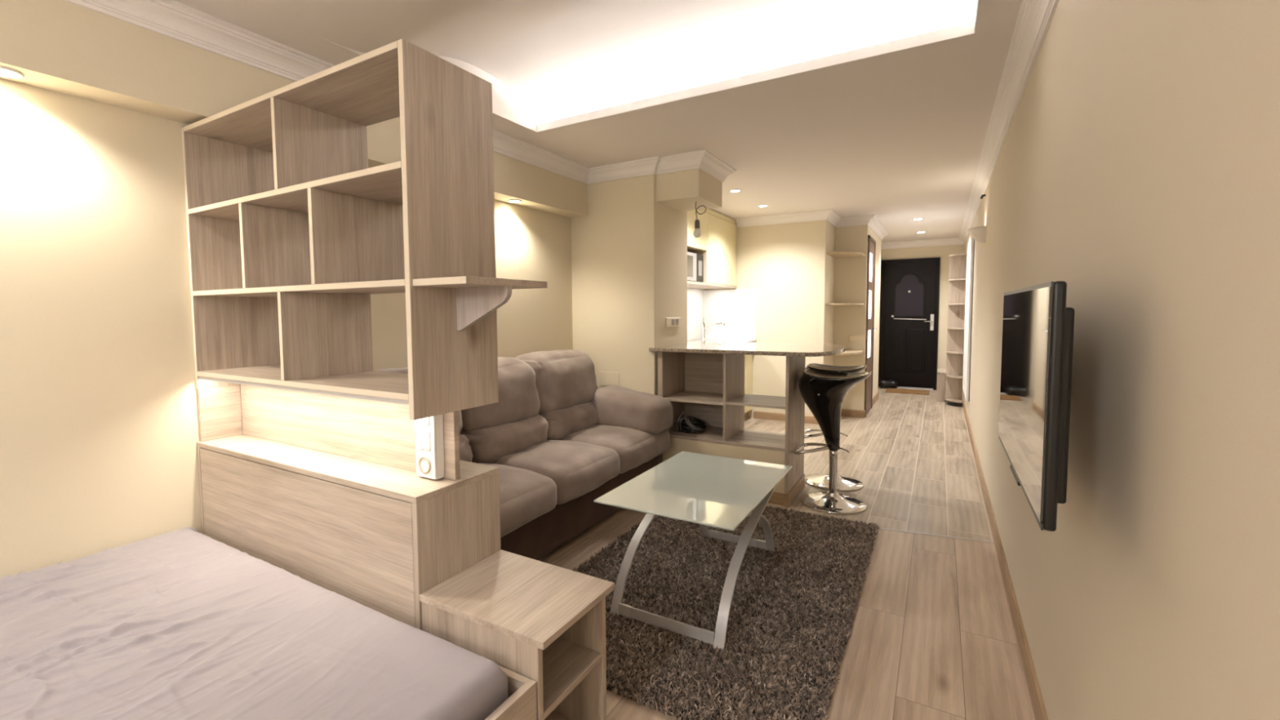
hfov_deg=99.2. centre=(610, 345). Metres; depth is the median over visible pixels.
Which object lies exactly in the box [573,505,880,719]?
shag rug
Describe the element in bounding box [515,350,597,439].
cushion
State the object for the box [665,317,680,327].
wall outlet
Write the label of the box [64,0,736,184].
trim
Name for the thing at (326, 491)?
headboard
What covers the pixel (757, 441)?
shelf
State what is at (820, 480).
bar stool
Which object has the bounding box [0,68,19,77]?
diffuser
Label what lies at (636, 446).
seat cushion
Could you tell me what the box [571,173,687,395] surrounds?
wall column
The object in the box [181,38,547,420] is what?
bookshelf
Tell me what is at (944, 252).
wall
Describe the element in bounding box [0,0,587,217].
soffit
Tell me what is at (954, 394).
corner shelf
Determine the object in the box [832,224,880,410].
shelving unit
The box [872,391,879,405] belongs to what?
baseboard
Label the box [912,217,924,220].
recessed light
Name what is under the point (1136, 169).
wall
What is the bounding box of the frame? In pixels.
[484,665,537,719]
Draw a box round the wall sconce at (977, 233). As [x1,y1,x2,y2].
[968,226,986,242]
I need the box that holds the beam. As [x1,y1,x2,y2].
[655,168,722,211]
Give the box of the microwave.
[687,251,703,282]
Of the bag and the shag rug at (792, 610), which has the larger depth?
the bag
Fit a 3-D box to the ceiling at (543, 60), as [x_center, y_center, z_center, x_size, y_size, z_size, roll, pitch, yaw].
[0.176,-1.295,2.142,2.151,0.195,1.550,2,4,31]
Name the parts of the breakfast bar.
panel, cable coil, panel, panel, skirting, panel, skirting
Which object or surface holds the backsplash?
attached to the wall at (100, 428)
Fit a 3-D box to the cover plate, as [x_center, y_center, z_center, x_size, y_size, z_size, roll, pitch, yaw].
[-0.009,0.256,4.130,0.170,0.110,0.006,2,4,31]
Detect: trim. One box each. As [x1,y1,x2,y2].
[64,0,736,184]
[735,0,1058,248]
[879,528,994,542]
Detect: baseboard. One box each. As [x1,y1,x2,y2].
[753,408,865,424]
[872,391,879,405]
[962,400,1048,719]
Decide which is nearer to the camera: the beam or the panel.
the beam
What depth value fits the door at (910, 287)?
8.61 m
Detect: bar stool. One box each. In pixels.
[793,369,871,514]
[804,363,867,491]
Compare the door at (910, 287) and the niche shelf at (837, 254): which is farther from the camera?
the door at (910, 287)
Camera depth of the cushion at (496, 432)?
3.09 m
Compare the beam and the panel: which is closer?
the beam
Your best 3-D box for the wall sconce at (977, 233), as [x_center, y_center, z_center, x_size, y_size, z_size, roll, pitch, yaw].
[2.971,-0.886,4.418,0.115,0.115,0.320,2,4,31]
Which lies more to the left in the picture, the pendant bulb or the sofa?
the sofa
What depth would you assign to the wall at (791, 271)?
6.15 m
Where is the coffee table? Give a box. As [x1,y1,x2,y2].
[593,451,792,650]
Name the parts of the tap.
spout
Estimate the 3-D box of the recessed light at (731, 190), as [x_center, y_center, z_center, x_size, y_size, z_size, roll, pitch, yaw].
[1.104,-1.369,4.819,0.100,0.007,0.100,2,4,31]
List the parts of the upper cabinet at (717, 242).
door, door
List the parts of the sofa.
armrest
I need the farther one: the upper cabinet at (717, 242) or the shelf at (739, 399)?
the upper cabinet at (717, 242)
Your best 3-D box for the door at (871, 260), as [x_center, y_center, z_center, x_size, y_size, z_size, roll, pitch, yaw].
[3.182,-0.232,6.620,0.058,2.120,0.715,2,4,31]
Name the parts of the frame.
head rail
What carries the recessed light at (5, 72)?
attached to the soffit
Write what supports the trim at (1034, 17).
attached to the wall at (1136, 169)
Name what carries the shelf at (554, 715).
attached to the bedside table
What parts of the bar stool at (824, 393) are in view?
plate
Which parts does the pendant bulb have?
glass bulb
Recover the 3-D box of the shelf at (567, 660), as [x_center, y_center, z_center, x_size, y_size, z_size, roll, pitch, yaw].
[-0.258,0.878,1.517,0.388,0.018,0.267,2,4,31]
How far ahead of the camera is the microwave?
5.39 m
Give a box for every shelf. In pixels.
[542,636,602,719]
[544,711,570,719]
[664,391,723,405]
[668,425,785,451]
[725,393,785,408]
[825,302,864,305]
[826,251,865,257]
[835,349,863,355]
[945,253,966,407]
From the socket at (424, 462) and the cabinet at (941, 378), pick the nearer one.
the socket at (424, 462)
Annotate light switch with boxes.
[848,335,856,342]
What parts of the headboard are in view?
panel, flap door, panel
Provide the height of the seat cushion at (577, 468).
0.225 m
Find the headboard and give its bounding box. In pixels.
[196,384,500,630]
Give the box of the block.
[414,413,444,479]
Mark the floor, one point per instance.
(933, 637)
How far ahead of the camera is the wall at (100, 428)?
1.88 m
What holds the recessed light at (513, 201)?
attached to the soffit
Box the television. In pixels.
[998,280,1075,531]
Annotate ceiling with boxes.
[173,0,1022,242]
[306,0,977,131]
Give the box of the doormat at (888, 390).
[884,387,929,395]
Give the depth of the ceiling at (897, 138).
3.18 m
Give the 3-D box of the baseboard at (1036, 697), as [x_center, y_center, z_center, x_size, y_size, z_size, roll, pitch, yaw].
[2.213,1.012,3.155,0.013,0.086,12.161,2,4,31]
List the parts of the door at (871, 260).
pane, panel, pane, pane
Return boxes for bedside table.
[419,550,614,719]
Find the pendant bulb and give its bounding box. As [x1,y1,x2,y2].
[693,201,706,237]
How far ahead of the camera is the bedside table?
1.47 m
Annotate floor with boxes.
[537,386,1035,719]
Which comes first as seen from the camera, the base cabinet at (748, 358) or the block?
the block
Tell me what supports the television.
attached to the wall at (1136, 169)
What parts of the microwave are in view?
door, control panel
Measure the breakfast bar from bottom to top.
1.004 m
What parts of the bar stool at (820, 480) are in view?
plate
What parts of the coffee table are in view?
leg, glass, leg, leg, leg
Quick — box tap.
[701,318,725,341]
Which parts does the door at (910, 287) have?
panel, arch panel, arch moulding, panel, handle plate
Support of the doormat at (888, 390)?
on the floor
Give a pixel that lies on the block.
(429, 446)
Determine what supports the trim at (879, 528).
on the floor
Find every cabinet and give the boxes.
[687,208,737,288]
[744,354,752,419]
[937,368,946,401]
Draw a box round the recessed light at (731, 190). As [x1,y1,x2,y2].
[729,189,741,192]
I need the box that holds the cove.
[536,21,974,133]
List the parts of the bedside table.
panel, panel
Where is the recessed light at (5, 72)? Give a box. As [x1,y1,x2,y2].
[0,65,24,79]
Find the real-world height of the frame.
0.402 m
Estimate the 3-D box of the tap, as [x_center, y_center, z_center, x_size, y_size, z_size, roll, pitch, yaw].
[1.144,-0.174,6.118,0.287,0.260,0.119,2,4,31]
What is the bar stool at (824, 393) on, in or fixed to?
on the floor
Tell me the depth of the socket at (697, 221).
3.88 m
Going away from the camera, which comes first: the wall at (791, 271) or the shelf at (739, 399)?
the shelf at (739, 399)
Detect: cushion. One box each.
[459,356,548,463]
[477,462,556,537]
[493,440,620,504]
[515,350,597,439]
[560,424,670,473]
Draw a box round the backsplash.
[687,288,756,341]
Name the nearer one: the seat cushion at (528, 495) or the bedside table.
the bedside table
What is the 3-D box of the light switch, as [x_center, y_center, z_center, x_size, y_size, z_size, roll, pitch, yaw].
[2.835,-0.073,6.374,0.080,0.080,0.008,2,4,31]
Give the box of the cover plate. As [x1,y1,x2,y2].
[600,371,618,386]
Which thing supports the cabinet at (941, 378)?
on the floor
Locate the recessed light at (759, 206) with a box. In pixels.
[758,204,768,207]
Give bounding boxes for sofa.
[373,350,673,559]
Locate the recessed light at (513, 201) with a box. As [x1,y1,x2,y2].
[507,199,521,203]
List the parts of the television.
frame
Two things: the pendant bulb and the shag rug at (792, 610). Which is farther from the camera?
the pendant bulb
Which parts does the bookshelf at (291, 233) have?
wall panel, shelf, shelf, shelf, panel, shelf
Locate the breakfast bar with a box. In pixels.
[648,341,844,506]
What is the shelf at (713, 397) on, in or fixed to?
attached to the breakfast bar
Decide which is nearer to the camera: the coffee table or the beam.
the coffee table
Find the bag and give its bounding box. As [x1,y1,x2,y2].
[880,379,897,388]
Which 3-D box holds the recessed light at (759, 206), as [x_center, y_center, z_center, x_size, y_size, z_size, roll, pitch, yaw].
[1.552,-1.417,5.530,0.100,0.007,0.100,2,4,31]
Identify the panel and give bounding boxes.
[962,235,974,401]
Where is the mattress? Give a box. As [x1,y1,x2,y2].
[0,527,508,719]
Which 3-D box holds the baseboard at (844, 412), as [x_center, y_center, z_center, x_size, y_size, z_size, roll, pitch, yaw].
[2.370,0.818,6.242,1.330,0.086,0.506,-1,4,-8]
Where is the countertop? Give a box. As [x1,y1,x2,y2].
[687,338,755,343]
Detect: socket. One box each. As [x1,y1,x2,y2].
[417,456,431,473]
[694,219,699,228]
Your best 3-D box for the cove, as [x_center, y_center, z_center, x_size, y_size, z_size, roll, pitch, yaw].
[0.487,-1.255,2.660,2.151,0.047,0.014,2,4,31]
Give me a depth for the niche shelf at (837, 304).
5.94 m
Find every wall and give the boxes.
[0,78,703,578]
[703,219,835,417]
[877,244,964,390]
[961,0,1279,719]
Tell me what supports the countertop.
on the base cabinet at (748, 358)
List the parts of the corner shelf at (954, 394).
shelf, shelf, shelf, shelf, shelf, shelf, panel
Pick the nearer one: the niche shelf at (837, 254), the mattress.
the mattress
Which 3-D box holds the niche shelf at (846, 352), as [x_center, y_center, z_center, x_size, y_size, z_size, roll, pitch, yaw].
[2.656,0.079,6.171,0.328,0.020,0.558,2,4,31]
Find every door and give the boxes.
[864,235,876,417]
[878,257,940,390]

